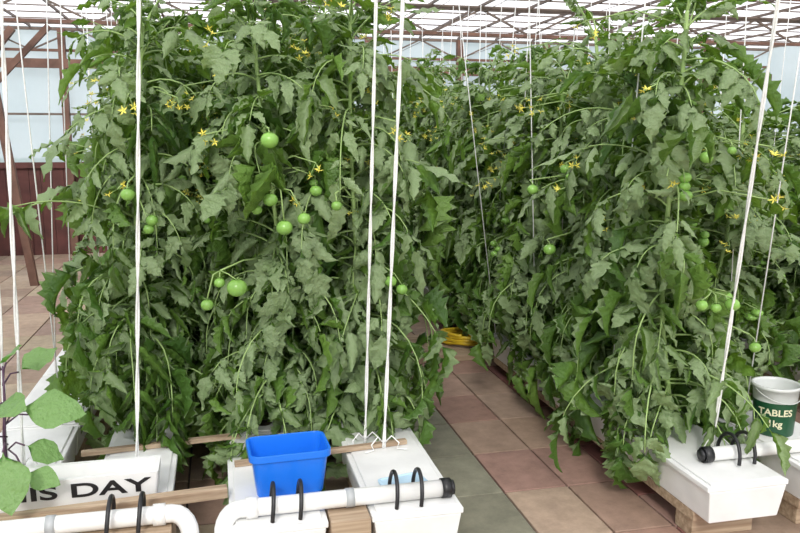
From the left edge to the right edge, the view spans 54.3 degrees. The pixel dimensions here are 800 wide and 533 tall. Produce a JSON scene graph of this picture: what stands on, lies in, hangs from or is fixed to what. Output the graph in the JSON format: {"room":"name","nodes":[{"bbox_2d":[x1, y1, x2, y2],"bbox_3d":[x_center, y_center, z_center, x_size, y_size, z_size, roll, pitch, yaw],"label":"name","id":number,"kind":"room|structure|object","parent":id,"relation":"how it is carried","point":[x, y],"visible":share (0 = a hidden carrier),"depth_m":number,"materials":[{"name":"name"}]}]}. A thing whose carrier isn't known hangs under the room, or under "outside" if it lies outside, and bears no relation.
{"room":"greenhouse","nodes":[
{"label":"greenhouse","id":0,"kind":"room"},
{"bbox_2d":[0,484,227,520],"bbox_3d":[-1.195,0.858,2.705,1.169,0.040,0.139,-2,9,-13],"label":"batten","id":1,"kind":"object","parent":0,"point":[215,492],"depth_m":2.78,"materials":[{"name":"brown wood"}]},
{"bbox_2d":[0,25,767,255],"bbox_3d":[0.002,-1.878,11.845,12.600,3.120,0.090,-2,9,-13],"label":"wall","id":2,"kind":"structure","parent":0,"point":[36,79],"depth_m":10.75,"materials":[{"name":"white glass"}]},
{"bbox_2d":[0,253,799,532],"bbox_3d":[0.665,0.786,5.302,15.595,0.072,14.655,-2,9,-13],"label":"floor","id":3,"kind":"structure","parent":0,"point":[493,444],"depth_m":3.92,"materials":[{"name":"tile"}]},
{"bbox_2d":[74,410,99,461],"bbox_3d":[-2.242,0.551,6.146,0.280,0.122,6.700,-2,9,-13],"label":"bearer","id":4,"kind":"object","parent":3,"relation":"on","point":[78,455],"visible":0.02,"depth_m":3.83,"materials":[{"name":"brown wood"}]},
{"bbox_2d":[0,349,96,513],"bbox_3d":[-2.229,0.417,6.065,0.336,0.168,6.820,-2,9,-13],"label":"trough","id":5,"kind":"object","parent":4,"relation":"on","point":[68,437],"visible":0.09,"depth_m":3.54,"materials":[{"name":"plastic"}]},
{"bbox_2d":[0,293,15,460],"bbox_3d":[-1.553,-0.406,2.875,0.182,2.478,0.060,-2,9,-13],"label":"string","id":6,"kind":"object","parent":5,"relation":"on","point":[1,325],"visible":0.4,"depth_m":3.01,"materials":[{"name":"white fabric"}]},
{"bbox_2d":[0,0,37,465],"bbox_3d":[-1.494,-0.408,2.889,0.183,2.478,0.062,-2,9,-13],"label":"string","id":7,"kind":"object","parent":5,"relation":"on","point":[3,57],"visible":0.84,"depth_m":2.95,"materials":[{"name":"white fabric"}]},
{"bbox_2d":[0,345,86,515],"bbox_3d":[-1.391,0.556,2.729,0.588,0.633,0.470,-9,13,-44],"label":"plant","id":8,"kind":"object","parent":5,"relation":"on","point":[54,408],"visible":1,"depth_m":2.76,"materials":[{"name":"green plant"}]},
{"bbox_2d":[0,0,228,479],"bbox_3d":[-1.209,-0.160,3.535,0.967,2.395,0.943,1,9,9],"label":"plant","id":9,"kind":"object","parent":5,"relation":"in","point":[99,379],"visible":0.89,"depth_m":3.35,"materials":[{"name":"green plant"}]},
{"bbox_2d":[80,523,175,532],"bbox_3d":[-1.473,1.045,2.580,1.400,0.288,0.300,-2,9,-13],"label":"timber block","id":10,"kind":"object","parent":3,"relation":"on","point":[169,527],"visible":0.1,"depth_m":2.64,"materials":[{"name":"brown wood"}]},
{"bbox_2d":[0,491,198,532],"bbox_3d":[-1.373,0.982,2.562,1.391,0.402,0.165,-2,9,-13],"label":"drain pipe","id":11,"kind":"object","parent":10,"relation":"on","point":[159,514],"visible":1,"depth_m":2.61,"materials":[{"name":"white plastic"}]},
{"bbox_2d":[329,439,351,487],"bbox_3d":[-0.752,0.524,6.313,0.280,0.122,7.040,-2,9,-13],"label":"bearer","id":12,"kind":"object","parent":3,"relation":"on","point":[330,440],"visible":0.02,"depth_m":3.48,"materials":[{"name":"brown wood"}]},
{"bbox_2d":[329,410,462,532],"bbox_3d":[-0.739,0.390,6.232,0.336,0.168,7.160,-2,9,-13],"label":"trough","id":13,"kind":"object","parent":12,"relation":"on","point":[438,514],"visible":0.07,"depth_m":3.02,"materials":[{"name":"plastic"}]},
{"bbox_2d":[263,11,355,105],"bbox_3d":[-0.669,-0.397,5.217,1.011,2.403,1.055,3,10,17],"label":"plant","id":14,"kind":"object","parent":13,"relation":"in","point":[278,25],"visible":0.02,"depth_m":4.76,"materials":[{"name":"green plant"}]},
{"bbox_2d":[257,0,395,331],"bbox_3d":[-0.397,-0.270,4.397,0.878,2.422,1.017,1,9,7],"label":"plant","id":15,"kind":"object","parent":13,"relation":"in","point":[359,112],"visible":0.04,"depth_m":4.28,"materials":[{"name":"green plant"}]},
{"bbox_2d":[292,0,390,212],"bbox_3d":[-0.448,-0.263,4.826,0.907,2.665,0.883,1,9,9],"label":"plant","id":16,"kind":"object","parent":13,"relation":"in","point":[317,7],"visible":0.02,"depth_m":4.59,"materials":[{"name":"green plant"}]},
{"bbox_2d":[234,0,457,413],"bbox_3d":[-0.386,-0.150,3.939,1.071,2.293,1.046,5,11,29],"label":"plant","id":17,"kind":"object","parent":13,"relation":"in","point":[441,228],"visible":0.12,"depth_m":3.74,"materials":[{"name":"green plant"}]},
{"bbox_2d":[253,0,472,490],"bbox_3d":[-0.237,-0.058,3.585,1.024,2.482,0.912,-2,9,-10],"label":"plant","id":18,"kind":"object","parent":13,"relation":"in","point":[418,400],"visible":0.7,"depth_m":3.44,"materials":[{"name":"green plant"}]},
{"bbox_2d":[352,0,379,444],"bbox_3d":[-0.147,-0.451,3.155,0.182,2.478,0.060,-2,9,-13],"label":"string","id":19,"kind":"object","parent":13,"relation":"on","point":[365,437],"visible":0.98,"depth_m":3.23,"materials":[{"name":"white fabric"}]},
{"bbox_2d":[365,0,406,453],"bbox_3d":[-0.052,-0.445,3.116,0.208,2.479,0.062,-2,9,-13],"label":"string","id":20,"kind":"object","parent":13,"relation":"on","point":[402,5],"visible":1,"depth_m":3.19,"materials":[{"name":"white fabric"}]},
{"bbox_2d":[378,472,427,484],"bbox_3d":[0.012,0.825,2.985,0.176,0.014,0.116,-4,10,-24],"label":"lid","id":21,"kind":"object","parent":13,"relation":"on","point":[403,478],"visible":0.34,"depth_m":3.00,"materials":[{"name":"blue plastic"}]},
{"bbox_2d":[325,505,370,532],"bbox_3d":[-0.193,1.005,2.831,0.140,0.287,0.220,-2,9,-13],"label":"block","id":22,"kind":"object","parent":3,"relation":"on","point":[357,519],"visible":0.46,"depth_m":2.72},
{"bbox_2d":[0,0,799,285],"bbox_3d":[1.585,-0.787,5.078,12.620,3.140,14.100,-2,9,-13],"label":"frame","id":23,"kind":"object","parent":3,"relation":"on","point":[11,63],"visible":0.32,"depth_m":9.67,"materials":[{"name":"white metal"}]},
{"bbox_2d":[14,0,799,424],"bbox_3d":[-0.064,-0.933,6.124,4.578,2.481,11.100,-2,9,-13],"label":"strings","id":24,"kind":"object","parent":23,"relation":"hanging from","point":[53,336],"visible":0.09,"depth_m":4.32,"materials":[{"name":"white string"}]},
{"bbox_2d":[405,334,493,363],"bbox_3d":[0.450,0.611,6.006,0.900,0.047,0.660,-2,9,-13],"label":"boards","id":25,"kind":"object","parent":3,"relation":"on","point":[462,351],"visible":0.06,"depth_m":5.81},
{"bbox_2d":[441,327,477,345],"bbox_3d":[0.509,0.533,5.960,0.377,0.107,0.295,-2,9,-13],"label":"hose","id":26,"kind":"object","parent":25,"relation":"on","point":[456,337],"visible":0.41,"depth_m":5.86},
{"bbox_2d":[494,356,751,532],"bbox_3d":[1.055,0.852,4.289,0.300,0.122,2.350,-2,9,-13],"label":"bearer","id":27,"kind":"object","parent":3,"relation":"on","point":[686,519],"visible":0.34,"depth_m":3.20,"materials":[{"name":"beige wood"}]},
{"bbox_2d":[492,333,787,522],"bbox_3d":[1.069,0.718,4.208,0.356,0.168,2.470,-2,9,-13],"label":"trough","id":28,"kind":"object","parent":27,"relation":"on","point":[720,490],"visible":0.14,"depth_m":3.09,"materials":[{"name":"plastic"}]},
{"bbox_2d":[468,54,644,384],"bbox_3d":[0.870,-0.204,4.789,0.951,2.148,1.146,-4,10,-22],"label":"plant","id":29,"kind":"object","parent":28,"relation":"in","point":[513,286],"visible":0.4,"depth_m":4.61,"materials":[{"name":"green plant"}]},
{"bbox_2d":[506,0,720,445],"bbox_3d":[1.104,-0.292,4.146,1.081,2.471,0.997,5,10,27],"label":"plant","id":30,"kind":"object","parent":28,"relation":"in","point":[571,181],"visible":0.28,"depth_m":4.14,"materials":[{"name":"green plant"}]},
{"bbox_2d":[534,16,753,455],"bbox_3d":[1.200,-0.071,3.816,0.948,2.224,0.821,7,12,37],"label":"plant","id":31,"kind":"object","parent":28,"relation":"in","point":[604,93],"visible":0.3,"depth_m":3.70,"materials":[{"name":"green plant"}]},
{"bbox_2d":[530,0,799,488],"bbox_3d":[1.218,-0.125,3.357,1.011,2.374,1.079,-6,11,-32],"label":"plant","id":32,"kind":"object","parent":28,"relation":"in","point":[670,142],"visible":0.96,"depth_m":3.31,"materials":[{"name":"green plant"}]},
{"bbox_2d":[704,0,779,446],"bbox_3d":[1.312,-0.418,2.949,0.167,2.480,0.353,2,9,11],"label":"string","id":33,"kind":"object","parent":28,"relation":"on","point":[777,4],"visible":0.87,"depth_m":2.99,"materials":[{"name":"white fabric"}]},
{"bbox_2d":[697,430,799,465],"bbox_3d":[2.407,0.698,3.442,2.432,0.118,0.165,-2,9,-13],"label":"drain pipe","id":34,"kind":"object","parent":28,"relation":"on","point":[705,454],"visible":0.91,"depth_m":3.19,"materials":[{"name":"white plastic"}]},
{"bbox_2d":[758,370,799,406],"bbox_3d":[2.022,0.423,6.936,0.290,0.122,7.060,-2,9,-13],"label":"bearer","id":35,"kind":"object","parent":3,"relation":"on","point":[764,374],"visible":0.02,"depth_m":4.91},
{"bbox_2d":[742,334,799,381],"bbox_3d":[2.035,0.289,6.854,0.346,0.168,7.180,-2,9,-13],"label":"trough","id":36,"kind":"object","parent":35,"relation":"on","point":[796,376],"visible":0.02,"depth_m":4.81,"materials":[{"name":"plastic"}]},
{"bbox_2d":[682,121,751,262],"bbox_3d":[2.187,-0.251,5.862,0.915,1.770,1.107,-7,11,-36],"label":"plant","id":37,"kind":"object","parent":36,"relation":"in","point":[714,238],"visible":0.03,"depth_m":5.60,"materials":[{"name":"green plant"}]},
{"bbox_2d":[709,115,799,336],"bbox_3d":[2.383,-0.178,5.303,0.966,1.763,0.965,-1,9,-7],"label":"plant","id":38,"kind":"object","parent":36,"relation":"in","point":[773,145],"visible":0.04,"depth_m":5.18,"materials":[{"name":"green plant"}]},
{"bbox_2d":[738,104,799,376],"bbox_3d":[2.515,-0.118,4.855,0.917,1.786,0.890,-1,9,-8],"label":"plant","id":39,"kind":"object","parent":36,"relation":"in","point":[793,270],"visible":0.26,"depth_m":4.81,"materials":[{"name":"green plant"}]},
{"bbox_2d":[772,216,799,382],"bbox_3d":[2.602,-0.068,4.271,0.943,1.830,0.870,5,10,28],"label":"plant","id":40,"kind":"object","parent":36,"relation":"in","point":[785,313],"visible":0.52,"depth_m":4.48,"materials":[{"name":"green plant"}]},
{"bbox_2d":[778,490,799,523],"bbox_3d":[0.980,0.455,6.739,0.290,0.122,7.220,-2,9,-13],"label":"bearer","id":41,"kind":"object","parent":3,"relation":"on","point":[789,507],"visible":0.06,"depth_m":3.29,"materials":[{"name":"brown wood"}]},
{"bbox_2d":[710,399,799,498],"bbox_3d":[1.007,0.330,6.600,0.346,0.168,7.220,-2,9,-13],"label":"trough","id":42,"kind":"object","parent":41,"relation":"on","point":[773,462],"visible":0.02,"depth_m":3.33,"materials":[{"name":"plastic"}]},
{"bbox_2d":[444,75,459,94],"bbox_3d":[0.513,-0.798,8.299,1.039,2.556,1.012,-2,9,-10],"label":"plant","id":43,"kind":"object","parent":42,"relation":"in","point":[455,85],"visible":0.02,"depth_m":8.10,"materials":[{"name":"green plant"}]},
{"bbox_2d":[416,53,501,327],"bbox_3d":[0.617,-0.532,6.220,0.916,2.256,0.817,5,10,28],"label":"plant","id":44,"kind":"object","parent":42,"relation":"in","point":[449,190],"visible":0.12,"depth_m":6.12,"materials":[{"name":"green plant"}]},
{"bbox_2d":[422,45,532,336],"bbox_3d":[0.711,-0.511,5.933,0.964,2.332,0.952,-5,10,-28],"label":"plant","id":45,"kind":"object","parent":42,"relation":"in","point":[456,243],"visible":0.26,"depth_m":5.88,"materials":[{"name":"green plant"}]},
{"bbox_2d":[457,92,522,321],"bbox_3d":[0.834,-0.475,6.811,1.020,2.141,0.818,4,10,24],"label":"plant","id":46,"kind":"object","parent":42,"relation":"in","point":[522,92],"visible":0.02,"depth_m":6.63,"materials":[{"name":"green plant"}]},
{"bbox_2d":[472,58,529,195],"bbox_3d":[0.991,-0.566,6.402,1.009,2.268,0.997,0,9,3],"label":"plant","id":47,"kind":"object","parent":42,"relation":"in","point":[501,59],"visible":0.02,"depth_m":6.18,"materials":[{"name":"green plant"}]},
{"bbox_2d":[447,37,580,354],"bbox_3d":[0.798,-0.385,5.477,0.953,2.265,0.888,9,12,41],"label":"plant","id":48,"kind":"object","parent":42,"relation":"in","point":[493,162],"visible":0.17,"depth_m":5.44,"materials":[{"name":"green plant"}]},
{"bbox_2d":[460,51,589,392],"bbox_3d":[0.912,-0.280,5.128,0.954,2.272,1.005,-2,9,-12],"label":"plant","id":49,"kind":"object","parent":42,"relation":"in","point":[513,129],"visible":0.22,"depth_m":5.03,"materials":[{"name":"green plant"}]},
{"bbox_2d":[548,38,626,179],"bbox_3d":[1.342,-0.345,5.157,0.905,2.250,0.950,0,9,0],"label":"plant","id":50,"kind":"object","parent":42,"relation":"in","point":[622,46],"visible":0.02,"depth_m":5.01,"materials":[{"name":"green plant"}]},
{"bbox_2d":[566,60,715,258],"bbox_3d":[1.458,-0.262,4.759,0.927,2.141,0.885,-3,10,-18],"label":"plant","id":51,"kind":"object","parent":42,"relation":"in","point":[591,62],"visible":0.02,"depth_m":4.64,"materials":[{"name":"green plant"}]},
{"bbox_2d":[635,52,757,352],"bbox_3d":[1.537,-0.170,4.405,0.932,2.114,0.969,1,9,8],"label":"plant","id":52,"kind":"object","parent":42,"relation":"in","point":[729,110],"visible":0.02,"depth_m":4.17,"materials":[{"name":"green plant"}]},
{"bbox_2d":[614,83,799,416],"bbox_3d":[1.642,-0.009,3.987,1.004,1.791,1.050,5,11,30],"label":"plant","id":53,"kind":"object","parent":42,"relation":"in","point":[758,233],"visible":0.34,"depth_m":3.92,"materials":[{"name":"green plant"}]},
{"bbox_2d":[751,376,799,436],"bbox_3d":[1.686,0.633,3.511,0.212,0.226,0.209,-2,9,-13],"label":"plastic bucket","id":54,"kind":"object","parent":42,"relation":"on","point":[776,397],"visible":0.97,"depth_m":3.44,"materials":[{"name":"plastic"}]},
{"bbox_3d":[0.089,0.183,8.420,0.300,0.123,3.260,-2,9,-13],"label":"bearer","id":55,"kind":"object","parent":3,"relation":"on","visible":0},
{"bbox_2d":[412,274,452,306],"bbox_3d":[0.103,0.049,8.339,0.356,0.168,3.380,-2,9,-13],"label":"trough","id":56,"kind":"object","parent":55,"relation":"on","point":[426,290],"visible":0.02,"depth_m":7.02,"materials":[{"name":"plastic"}]},
{"bbox_2d":[369,74,427,237],"bbox_3d":[0.132,-0.785,8.346,0.997,2.472,1.025,7,11,36],"label":"plant","id":57,"kind":"object","parent":56,"relation":"in","point":[402,117],"visible":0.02,"depth_m":8.16,"materials":[{"name":"green plant"}]},
{"bbox_2d":[388,79,439,243],"bbox_3d":[0.151,-0.715,7.902,1.045,2.478,1.023,1,9,9],"label":"plant","id":58,"kind":"object","parent":56,"relation":"in","point":[400,203],"visible":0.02,"depth_m":7.85,"materials":[{"name":"green plant"}]},
{"bbox_2d":[389,54,461,306],"bbox_3d":[0.200,-0.680,7.444,0.985,2.647,0.960,7,12,38],"label":"plant","id":59,"kind":"object","parent":56,"relation":"in","point":[403,122],"visible":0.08,"depth_m":7.26,"materials":[{"name":"green plant"}]},
{"bbox_2d":[393,48,476,296],"bbox_3d":[0.309,-0.675,7.094,0.925,2.494,0.982,0,9,-2],"label":"plant","id":60,"kind":"object","parent":56,"relation":"in","point":[418,218],"visible":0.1,"depth_m":6.90,"materials":[{"name":"green plant"}]},
{"bbox_2d":[411,86,473,305],"bbox_3d":[0.523,-0.457,6.699,0.837,2.161,0.984,0,9,3],"label":"plant","id":61,"kind":"object","parent":56,"relation":"in","point":[426,160],"visible":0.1,"depth_m":6.55,"materials":[{"name":"green plant"}]},
{"bbox_3d":[-1.230,0.542,6.205,0.280,0.123,7.040,-2,9,-13],"label":"bearer","id":62,"kind":"object","parent":3,"relation":"on","visible":0},
{"bbox_2d":[227,402,328,532],"bbox_3d":[-1.216,0.407,6.123,0.336,0.168,7.160,-2,9,-13],"label":"trough","id":63,"kind":"object","parent":62,"relation":"on","point":[241,483],"visible":0.06,"depth_m":2.74,"materials":[{"name":"plastic"}]},
{"bbox_2d":[81,433,239,456],"bbox_3d":[-1.017,0.763,3.348,0.653,0.020,0.030,-3,10,-18],"label":"batten","id":64,"kind":"object","parent":63,"relation":"on","point":[220,437],"visible":0.68,"depth_m":3.32,"materials":[{"name":"brown wood"}]},
{"bbox_2d":[196,1,262,94],"bbox_3d":[-1.066,-0.339,5.025,0.930,2.802,0.824,-7,12,-38],"label":"plant","id":65,"kind":"object","parent":63,"relation":"in","point":[225,34],"visible":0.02,"depth_m":4.88,"materials":[{"name":"green plant"}]},
{"bbox_2d":[191,39,290,270],"bbox_3d":[-0.932,-0.166,4.646,1.018,2.278,0.829,6,11,34],"label":"plant","id":66,"kind":"object","parent":63,"relation":"in","point":[286,39],"visible":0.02,"depth_m":4.40,"materials":[{"name":"green plant"}]},
{"bbox_2d":[161,32,324,477],"bbox_3d":[-0.687,-0.035,3.745,0.915,2.209,0.989,-4,10,-25],"label":"plant","id":67,"kind":"object","parent":63,"relation":"in","point":[219,253],"visible":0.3,"depth_m":3.54,"materials":[{"name":"green plant"}]},
{"bbox_2d":[186,0,316,397],"bbox_3d":[-0.863,-0.181,4.253,0.908,2.678,0.920,-8,12,-39],"label":"plant","id":68,"kind":"object","parent":63,"relation":"in","point":[212,20],"visible":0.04,"depth_m":4.00,"materials":[{"name":"green plant"}]},
{"bbox_2d":[177,0,371,504],"bbox_3d":[-0.532,-0.095,3.461,0.889,2.309,0.942,-5,11,-29],"label":"plant","id":69,"kind":"object","parent":63,"relation":"in","point":[274,312],"visible":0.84,"depth_m":3.31,"materials":[{"name":"green plant"}]},
{"bbox_2d":[246,431,330,497],"bbox_3d":[-0.420,0.750,2.934,0.305,0.178,0.219,-2,9,-13],"label":"plastic tub","id":70,"kind":"object","parent":63,"relation":"on","point":[283,459],"visible":0.91,"depth_m":2.87,"materials":[{"name":"blue plastic"}]},
{"bbox_2d":[234,438,406,466],"bbox_3d":[-0.320,0.776,3.264,0.734,0.020,0.028,-3,10,-19],"label":"batten","id":71,"kind":"object","parent":63,"relation":"on","point":[364,446],"visible":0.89,"depth_m":3.30,"materials":[{"name":"brown wood"}]},
{"bbox_2d":[214,467,454,532],"bbox_3d":[-0.224,0.943,2.804,0.862,0.402,0.165,-2,9,-13],"label":"drain pipe","id":72,"kind":"object","parent":63,"relation":"on","point":[252,507],"visible":1,"depth_m":2.76,"materials":[{"name":"white plastic"}]},
{"bbox_3d":[-1.775,0.534,6.253,0.240,0.123,6.700,-2,9,-13],"label":"bearer","id":73,"kind":"object","parent":3,"relation":"on","visible":0},
{"bbox_2d":[104,401,177,492],"bbox_3d":[-1.761,0.400,6.172,0.296,0.168,6.820,-2,9,-13],"label":"trough","id":74,"kind":"object","parent":73,"relation":"on","point":[168,466],"visible":0.02,"depth_m":3.27,"materials":[{"name":"plastic"}]},
{"bbox_2d":[0,455,160,512],"bbox_3d":[-1.237,0.800,2.855,0.690,0.105,0.162,-2,9,-13],"label":"sign","id":75,"kind":"object","parent":74,"relation":"on","point":[94,480],"visible":0.78,"depth_m":2.83,"materials":[{"name":"white plastic"}]},
{"bbox_2d":[54,27,191,237],"bbox_3d":[-1.523,-0.342,5.112,1.153,2.292,1.138,-1,9,-9],"label":"plant","id":76,"kind":"object","parent":74,"relation":"in","point":[75,224],"visible":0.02,"depth_m":4.65,"materials":[{"name":"green plant"}]},
{"bbox_2d":[66,18,196,325],"bbox_3d":[-1.408,-0.334,4.702,0.947,2.364,0.992,3,10,15],"label":"plant","id":77,"kind":"object","parent":74,"relation":"in","point":[72,161],"visible":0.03,"depth_m":4.44,"materials":[{"name":"green plant"}]},
{"bbox_2d":[135,0,140,456],"bbox_3d":[-1.019,-0.409,2.896,0.233,2.479,0.062,-2,9,-13],"label":"string","id":78,"kind":"object","parent":74,"relation":"on","point":[138,2],"visible":0.91,"depth_m":2.96,"materials":[{"name":"white fabric"}]},
{"bbox_2d":[54,0,232,448],"bbox_3d":[-1.265,-0.177,3.915,0.912,2.346,0.948,-5,11,-30],"label":"plant","id":79,"kind":"object","parent":74,"relation":"in","point":[80,257],"visible":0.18,"depth_m":3.76,"materials":[{"name":"green plant"}]},
{"bbox_2d":[71,17,242,423],"bbox_3d":[-1.203,-0.197,4.329,1.075,2.317,0.868,2,9,11],"label":"plant","id":80,"kind":"object","parent":74,"relation":"in","point":[91,108],"visible":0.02,"depth_m":4.08,"materials":[{"name":"green plant"}]},
{"bbox_2d":[108,16,220,247],"bbox_3d":[-1.724,-0.583,6.029,1.059,2.570,1.260,1,9,6],"label":"plant","id":81,"kind":"object","parent":74,"relation":"in","point":[181,35],"visible":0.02,"depth_m":5.91,"materials":[{"name":"green plant"}]},
{"bbox_2d":[765,46,799,155],"bbox_3d":[7.749,-1.001,6.433,0.030,3.120,14.200,-2,9,-13],"label":"wall","id":82,"kind":"structure","parent":0,"point":[791,52],"depth_m":12.61,"materials":[{"name":"white glass"}]},
{"bbox_3d":[2.509,0.405,7.047,0.290,0.123,7.060,-2,9,-13],"label":"bearer","id":83,"kind":"object","parent":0,"visible":0},
{"bbox_3d":[2.523,0.271,6.966,0.346,0.168,7.180,-2,9,-13],"label":"trough","id":84,"kind":"object","parent":83,"relation":"on","visible":0},
{"bbox_2d":[741,121,796,259],"bbox_3d":[2.773,-0.259,5.907,0.995,1.800,0.857,6,11,35],"label":"plant","id":85,"kind":"object","parent":84,"relation":"in","point":[776,138],"visible":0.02,"depth_m":5.67,"materials":[{"name":"green plant"}]},
{"bbox_2d":[765,97,799,289],"bbox_3d":[2.849,-0.271,5.422,0.964,1.940,0.929,-1,9,-5],"label":"plant","id":86,"kind":"object","parent":84,"relation":"in","point":[786,100],"visible":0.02,"depth_m":5.50,"materials":[{"name":"green plant"}]}
]}

